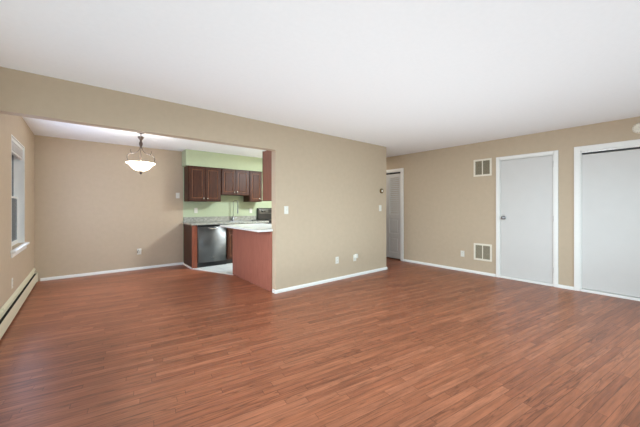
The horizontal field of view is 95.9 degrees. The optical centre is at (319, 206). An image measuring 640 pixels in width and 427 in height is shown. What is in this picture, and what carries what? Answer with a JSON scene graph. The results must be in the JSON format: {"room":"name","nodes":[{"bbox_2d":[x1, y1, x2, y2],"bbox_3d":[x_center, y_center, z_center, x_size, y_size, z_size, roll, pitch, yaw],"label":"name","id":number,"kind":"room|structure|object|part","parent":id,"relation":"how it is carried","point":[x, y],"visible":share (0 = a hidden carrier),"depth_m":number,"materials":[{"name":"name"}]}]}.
{"room":"empty living room","nodes":[
{"label":"empty living room","id":0,"kind":"room"},
{"bbox_2d":[0,114,34,308],"bbox_3d":[-2.444,0.028,1.825,0.200,2.440,7.520,0,0,-39],"label":"wall","id":1,"kind":"structure","parent":0,"point":[18,267],"depth_m":3.23,"materials":[{"name":"beige paint"}]},
{"bbox_2d":[0,268,37,338],"bbox_3d":[-2.774,1.127,2.421,0.044,0.242,6.120,0,0,-39],"label":"baseboard heater","id":2,"kind":"object","parent":1,"relation":"attached to","point":[9,310],"visible":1,"depth_m":3.33,"materials":[{"name":"beige metal"}]},
{"bbox_3d":[-2.782,1.112,2.414,0.022,0.212,6.060,0,0,-39],"label":"plate","id":3,"kind":"part","parent":2,"relation":"part of","materials":[{"name":"beige metal"}]},
{"bbox_2d":[10,134,29,257],"bbox_3d":[-3.845,-0.124,3.596,0.217,1.400,1.055,0,0,-39],"label":"window","id":4,"kind":"structure","parent":1,"relation":"in","point":[17,166],"depth_m":3.94,"materials":[{"name":"white paint"}]},
{"bbox_3d":[-3.873,-0.443,3.567,0.004,0.658,0.873,0,0,-39],"label":"glass","id":5,"kind":"part","parent":4,"relation":"part of","materials":[{"name":"glass"}]},
{"bbox_3d":[-3.849,0.167,3.586,0.004,0.554,0.873,0,0,-39],"label":"glass","id":6,"kind":"part","parent":4,"relation":"part of","materials":[{"name":"glass"}]},
{"bbox_3d":[-3.856,0.167,3.581,0.030,0.598,0.915,0,0,-39],"label":"sash","id":7,"kind":"part","parent":4,"relation":"part of","materials":[{"name":"white paint"}]},
{"bbox_3d":[-3.883,-0.164,3.558,0.110,1.320,0.943,0,0,-39],"label":"frame","id":8,"kind":"part","parent":4,"relation":"part of","materials":[{"name":"white paint"}]},
{"bbox_2d":[12,138,22,159],"bbox_3d":[-3.819,-0.726,3.610,0.048,0.163,0.905,0,0,-39],"label":"mini blind","id":9,"kind":"object","parent":4,"relation":"attached to","point":[17,150],"visible":0.59,"depth_m":3.65,"materials":[{"name":"white paint"}]},
{"bbox_3d":[-3.819,-0.654,3.610,0.036,0.020,0.895,0,0,-39],"label":"rail","id":10,"kind":"part","parent":9,"relation":"part of","materials":[{"name":"white paint"}]},
{"bbox_3d":[-3.803,0.536,3.630,0.107,0.080,1.055,0,0,-39],"label":"sill","id":11,"kind":"part","parent":4,"relation":"part of","materials":[{"name":"white paint"}]},
{"bbox_2d":[35,135,271,280],"bbox_3d":[-2.371,0.028,6.819,6.637,2.440,0.120,0,0,-39],"label":"wall","id":12,"kind":"structure","parent":0,"point":[94,211],"depth_m":5.43,"materials":[{"name":"beige paint"}]},
{"bbox_2d":[40,262,183,280],"bbox_3d":[-3.821,1.224,5.546,2.239,0.048,0.016,0,0,-39],"label":"baseboard","id":13,"kind":"structure","parent":12,"relation":"attached to","point":[179,263],"depth_m":5.41,"materials":[{"name":"white paint"}]},
{"bbox_2d":[184,165,220,201],"bbox_3d":[-2.568,-0.487,6.338,0.684,0.746,0.373,0,0,-39],"label":"upper cabinet","id":14,"kind":"object","parent":12,"relation":"attached to","point":[201,184],"visible":1,"depth_m":6.19,"materials":[{"name":"brown wood"}]},
{"bbox_3d":[-2.603,-0.487,6.121,0.326,0.722,0.020,0,0,-39],"label":"door","id":15,"kind":"part","parent":14,"relation":"part of","materials":[{"name":"brown wood"}]},
{"bbox_3d":[-2.603,-0.487,6.121,0.214,0.610,0.016,0,0,-39],"label":"raised panel","id":16,"kind":"part","parent":14,"relation":"part of","materials":[{"name":"brown wood"}]},
{"bbox_3d":[-2.600,-0.487,6.119,0.210,0.606,0.011,0,0,-39],"label":"moulding","id":17,"kind":"part","parent":14,"relation":"part of","materials":[{"name":"brown wood"}]},
{"bbox_3d":[-2.347,-0.487,6.330,0.322,0.722,0.020,0,0,-39],"label":"door","id":18,"kind":"part","parent":14,"relation":"part of","materials":[{"name":"brown wood"}]},
{"bbox_3d":[-2.347,-0.487,6.330,0.210,0.610,0.016,0,0,-39],"label":"raised panel","id":19,"kind":"part","parent":14,"relation":"part of","materials":[{"name":"brown wood"}]},
{"bbox_3d":[-2.344,-0.487,6.328,0.206,0.606,0.011,0,0,-39],"label":"moulding","id":20,"kind":"part","parent":14,"relation":"part of","materials":[{"name":"brown wood"}]},
{"bbox_2d":[183,216,255,221],"bbox_3d":[-2.289,0.300,6.795,1.724,0.144,0.020,0,0,-39],"label":"backsplash","id":21,"kind":"structure","parent":12,"relation":"attached to","point":[219,218],"depth_m":6.71,"materials":[{"name":"stone"}]},
{"bbox_2d":[221,168,248,195],"bbox_3d":[-2.039,-0.564,6.771,0.680,0.593,0.373,0,0,-39],"label":"upper cabinet","id":22,"kind":"object","parent":12,"relation":"attached to","point":[234,182],"visible":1,"depth_m":6.65,"materials":[{"name":"brown wood"}]},
{"bbox_3d":[-2.072,-0.564,6.555,0.322,0.569,0.020,0,0,-39],"label":"door","id":23,"kind":"part","parent":22,"relation":"part of","materials":[{"name":"brown wood"}]},
{"bbox_3d":[-2.072,-0.564,6.555,0.210,0.457,0.016,0,0,-39],"label":"raised panel","id":24,"kind":"part","parent":22,"relation":"part of","materials":[{"name":"brown wood"}]},
{"bbox_3d":[-1.819,-0.564,6.762,0.322,0.569,0.020,0,0,-39],"label":"door","id":25,"kind":"part","parent":22,"relation":"part of","materials":[{"name":"brown wood"}]},
{"bbox_3d":[-1.819,-0.564,6.762,0.210,0.457,0.016,0,0,-39],"label":"raised panel","id":26,"kind":"part","parent":22,"relation":"part of","materials":[{"name":"brown wood"}]},
{"bbox_3d":[-1.816,-0.564,6.760,0.206,0.453,0.011,0,0,-39],"label":"moulding","id":27,"kind":"part","parent":22,"relation":"part of","materials":[{"name":"brown wood"}]},
{"bbox_2d":[243,171,261,201],"bbox_3d":[-1.645,-0.489,7.094,0.335,0.742,0.373,0,0,-39],"label":"upper cabinet","id":28,"kind":"object","parent":12,"relation":"attached to","point":[255,177],"visible":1,"depth_m":6.97,"materials":[{"name":"brown wood"}]},
{"bbox_3d":[-1.563,-0.489,6.994,0.335,0.742,0.016,0,0,-39],"label":"frame","id":29,"kind":"part","parent":28,"relation":"part of","materials":[{"name":"brown wood"}]},
{"bbox_3d":[-1.552,-0.489,6.980,0.307,0.718,0.020,0,0,-39],"label":"door","id":30,"kind":"part","parent":28,"relation":"part of","materials":[{"name":"brown wood"}]},
{"bbox_3d":[-1.552,-0.489,6.980,0.195,0.606,0.016,0,0,-39],"label":"raised panel","id":31,"kind":"part","parent":28,"relation":"part of","materials":[{"name":"brown wood"}]},
{"bbox_3d":[-1.550,-0.489,6.978,0.191,0.602,0.011,0,0,-39],"label":"moulding","id":32,"kind":"part","parent":28,"relation":"part of","materials":[{"name":"brown wood"}]},
{"bbox_2d":[0,67,386,293],"bbox_3d":[-0.757,0.028,4.124,5.323,2.440,0.136,0,0,-39],"label":"wall","id":33,"kind":"structure","parent":0,"point":[330,186],"depth_m":4.33,"materials":[{"name":"beige paint"}]},
{"bbox_2d":[262,151,271,200],"bbox_3d":[-0.484,-0.471,4.651,0.861,0.770,0.332,0,0,-39],"label":"upper cabinet","id":34,"kind":"object","parent":33,"relation":"attached to","point":[266,155],"visible":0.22,"depth_m":4.36,"materials":[{"name":"brown wood"}]},
{"bbox_3d":[-0.553,-0.474,4.735,0.861,0.764,0.014,0,0,-39],"label":"frame","id":35,"kind":"part","parent":34,"relation":"part of","materials":[{"name":"brown wood"}]},
{"bbox_2d":[284,206,287,213],"bbox_3d":[-0.494,0.050,4.260,0.072,0.116,0.018,0,0,-39],"label":"light switch","id":36,"kind":"object","parent":33,"relation":"attached to","point":[285,207],"visible":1,"depth_m":4.25,"materials":[{"name":"white plastic"}]},
{"bbox_2d":[194,263,232,273],"bbox_3d":[-0.895,1.246,6.024,2.860,0.005,2.980,0,0,-39],"label":"floor","id":37,"kind":"structure","parent":0,"point":[225,268],"depth_m":5.80,"materials":[{"name":"white tile"}]},
{"bbox_2d":[183,224,196,268],"bbox_3d":[-2.721,0.808,6.048,0.104,0.868,0.629,0,0,-39],"label":"base cabinet","id":38,"kind":"object","parent":37,"relation":"on","point":[189,231],"visible":0.98,"depth_m":5.85,"materials":[{"name":"brown wood"}]},
{"bbox_3d":[-2.760,0.808,6.029,0.020,0.868,0.609,0,0,-39],"label":"panel","id":39,"kind":"part","parent":38,"relation":"part of","materials":[{"name":"brown wood"}]},
{"bbox_2d":[197,224,226,267],"bbox_3d":[-2.414,0.811,6.242,0.608,0.862,0.660,0,0,-39],"label":"dishwasher","id":40,"kind":"object","parent":37,"relation":"on","point":[211,239],"visible":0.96,"depth_m":6.00,"materials":[{"name":"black metal"}]},
{"bbox_3d":[-2.269,1.196,6.063,0.604,0.093,0.020,0,0,-39],"label":"kick plate","id":41,"kind":"part","parent":40,"relation":"part of","materials":[{"name":"black metal"}]},
{"bbox_3d":[-2.256,0.395,6.048,0.604,0.030,0.059,0,0,-39],"label":"control panel","id":42,"kind":"part","parent":40,"relation":"part of","materials":[{"name":"black ceramic"}]},
{"bbox_2d":[226,222,267,263],"bbox_3d":[-1.807,0.808,6.775,1.000,0.868,0.661,0,0,-39],"label":"base cabinet","id":43,"kind":"object","parent":37,"relation":"on","point":[229,230],"visible":0.07,"depth_m":6.29,"materials":[{"name":"brown wood"}]},
{"bbox_2d":[183,216,268,224],"bbox_3d":[-2.091,0.300,6.544,1.737,0.144,0.659,0,0,-39],"label":"countertop","id":44,"kind":"structure","parent":43,"relation":"on","point":[219,219],"depth_m":6.55,"materials":[{"name":"stone"}]},
{"bbox_3d":[-1.879,0.841,6.342,0.320,0.585,0.020,0,0,-39],"label":"door","id":45,"kind":"part","parent":43,"relation":"part of","materials":[{"name":"brown wood"}]},
{"bbox_3d":[-1.879,0.841,6.342,0.208,0.473,0.016,0,0,-39],"label":"raised panel","id":46,"kind":"part","parent":43,"relation":"part of","materials":[{"name":"brown wood"}]},
{"bbox_2d":[233,229,271,291],"bbox_3d":[-0.914,0.801,4.962,0.638,0.881,1.404,0,0,-39],"label":"base cabinet","id":47,"kind":"object","parent":37,"relation":"on","point":[252,251],"visible":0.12,"depth_m":4.65,"materials":[{"name":"brown wood"}]},
{"bbox_2d":[220,223,272,231],"bbox_3d":[-1.011,0.344,4.905,0.845,0.032,1.485,0,0,-39],"label":"countertop","id":48,"kind":"structure","parent":47,"relation":"on","point":[256,227],"depth_m":4.78,"materials":[{"name":"white stone"}]},
{"bbox_2d":[257,208,271,223],"bbox_3d":[-1.097,0.630,7.320,0.766,1.195,0.694,0,0,-39],"label":"stove","id":49,"kind":"object","parent":37,"relation":"on","point":[265,214],"visible":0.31,"depth_m":7.36,"materials":[{"name":"black metal"}]},
{"bbox_3d":[-1.264,0.118,7.526,0.700,0.120,0.020,0,0,-39],"label":"control plate","id":50,"kind":"part","parent":49,"relation":"part of","materials":[{"name":"metal"}]},
{"bbox_2d":[182,149,261,171],"bbox_3d":[-1.755,-1.027,7.033,2.913,0.330,0.330,0,0,-39],"label":"wall","id":51,"kind":"structure","parent":0,"point":[189,157],"depth_m":6.44,"materials":[{"name":"green paint"}]},
{"bbox_2d":[0,257,639,426],"bbox_3d":[0.233,1.298,4.014,7.317,0.100,7.920,0,0,-39],"label":"floor","id":52,"kind":"structure","parent":0,"point":[404,344],"depth_m":2.47,"materials":[{"name":"brown wood"}]},
{"bbox_2d":[193,268,232,274],"bbox_3d":[-2.073,1.244,5.532,1.081,0.009,0.036,0,0,27],"label":"trim","id":53,"kind":"structure","parent":52,"relation":"on","point":[193,268],"depth_m":5.52,"materials":[{"name":"white paint"}]},
{"bbox_2d":[0,0,639,157],"bbox_3d":[0.233,-1.242,4.014,7.317,0.100,7.920,0,0,-39],"label":"ceiling","id":54,"kind":"structure","parent":0,"point":[403,77],"depth_m":2.35,"materials":[{"name":"white paint"}]},
{"bbox_2d":[126,133,155,173],"bbox_3d":[-2.769,-0.844,4.460,0.396,0.694,0.408,0,0,-39],"label":"pendant lamp","id":55,"kind":"object","parent":54,"relation":"hanging from","point":[140,166],"visible":0.98,"depth_m":4.39,"materials":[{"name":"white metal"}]},
{"bbox_3d":[-2.765,-0.612,4.456,0.396,0.128,0.396,0,0,-39],"label":"lamp shade","id":56,"kind":"part","parent":55,"relation":"part of","materials":[{"name":"white glass"}]},
{"bbox_3d":[-2.765,-0.989,4.456,0.088,0.182,0.088,0,0,-39],"label":"crown","id":57,"kind":"part","parent":55,"relation":"part of","materials":[{"name":"brown metal"}]},
{"bbox_2d":[388,173,399,197],"bbox_3d":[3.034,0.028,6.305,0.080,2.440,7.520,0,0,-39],"label":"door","id":58,"kind":"structure","parent":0,"point":[397,173],"depth_m":7.54,"materials":[{"name":"beige paint"}]},
{"bbox_2d":[386,116,639,286],"bbox_3d":[2.570,0.028,5.925,0.120,2.440,7.520,0,0,-39],"label":"wall","id":59,"kind":"structure","parent":0,"point":[448,209],"depth_m":5.48,"materials":[{"name":"beige paint"}]},
{"bbox_2d":[386,168,403,260],"bbox_3d":[1.491,0.180,7.229,0.136,2.136,1.480,0,0,-39],"label":"door","id":60,"kind":"structure","parent":59,"relation":"in","point":[394,206],"depth_m":6.83,"materials":[{"name":"white paint"}]},
{"bbox_3d":[1.768,0.456,6.848,0.025,0.355,0.263,0,0,-39],"label":"raised panel","id":61,"kind":"part","parent":60,"relation":"part of","materials":[{"name":"white paint"}]},
{"bbox_3d":[1.768,0.903,6.848,0.025,0.360,0.263,0,0,-39],"label":"raised panel","id":62,"kind":"part","parent":60,"relation":"part of","materials":[{"name":"white paint"}]},
{"bbox_3d":[1.770,-0.246,6.849,0.025,0.868,0.263,0,0,-39],"label":"louvre panel","id":63,"kind":"part","parent":60,"relation":"part of","materials":[{"name":"white paint"}]},
{"bbox_2d":[403,259,495,276],"bbox_3d":[2.522,1.224,5.877,0.016,0.048,1.910,0,0,-39],"label":"baseboard","id":64,"kind":"structure","parent":59,"relation":"attached to","point":[405,260],"depth_m":5.73,"materials":[{"name":"white paint"}]},
{"bbox_2d":[474,158,491,176],"bbox_3d":[2.988,-0.719,5.310,0.010,0.315,0.312,0,0,-39],"label":"air vent","id":65,"kind":"object","parent":59,"relation":"in","point":[482,167],"visible":1,"depth_m":5.30,"materials":[{"name":"metal"}]},
{"bbox_2d":[474,243,491,261],"bbox_3d":[2.990,0.837,5.308,0.010,0.310,0.312,0,0,-39],"label":"air vent","id":66,"kind":"object","parent":59,"relation":"in","point":[483,252],"visible":1,"depth_m":5.30,"materials":[{"name":"metal"}]},
{"bbox_2d":[496,150,557,286],"bbox_3d":[3.431,0.187,4.815,0.188,2.122,0.870,0,0,-39],"label":"door","id":67,"kind":"structure","parent":59,"relation":"in","point":[526,184],"depth_m":4.77,"materials":[{"name":"white paint"}]},
{"bbox_2d":[558,284,573,289],"bbox_3d":[3.738,1.224,4.389,0.016,0.048,0.190,0,0,-39],"label":"baseboard","id":68,"kind":"object","parent":59,"relation":"attached to","point":[559,285],"visible":1,"depth_m":4.38,"materials":[{"name":"white paint"}]},
{"bbox_2d":[574,139,639,300],"bbox_3d":[4.371,0.179,3.707,0.136,2.138,1.666,0,0,-39],"label":"door","id":69,"kind":"structure","parent":59,"relation":"in","point":[606,175],"depth_m":4.05,"materials":[{"name":"white paint"}]},
{"bbox_2d":[632,123,639,133],"bbox_3d":[4.206,-1.038,3.795,0.042,0.144,0.144,0,0,-39],"label":"smoke detector","id":70,"kind":"object","parent":59,"relation":"attached to","point":[636,128],"visible":1,"depth_m":3.81,"materials":[{"name":"plastic"}]}
]}

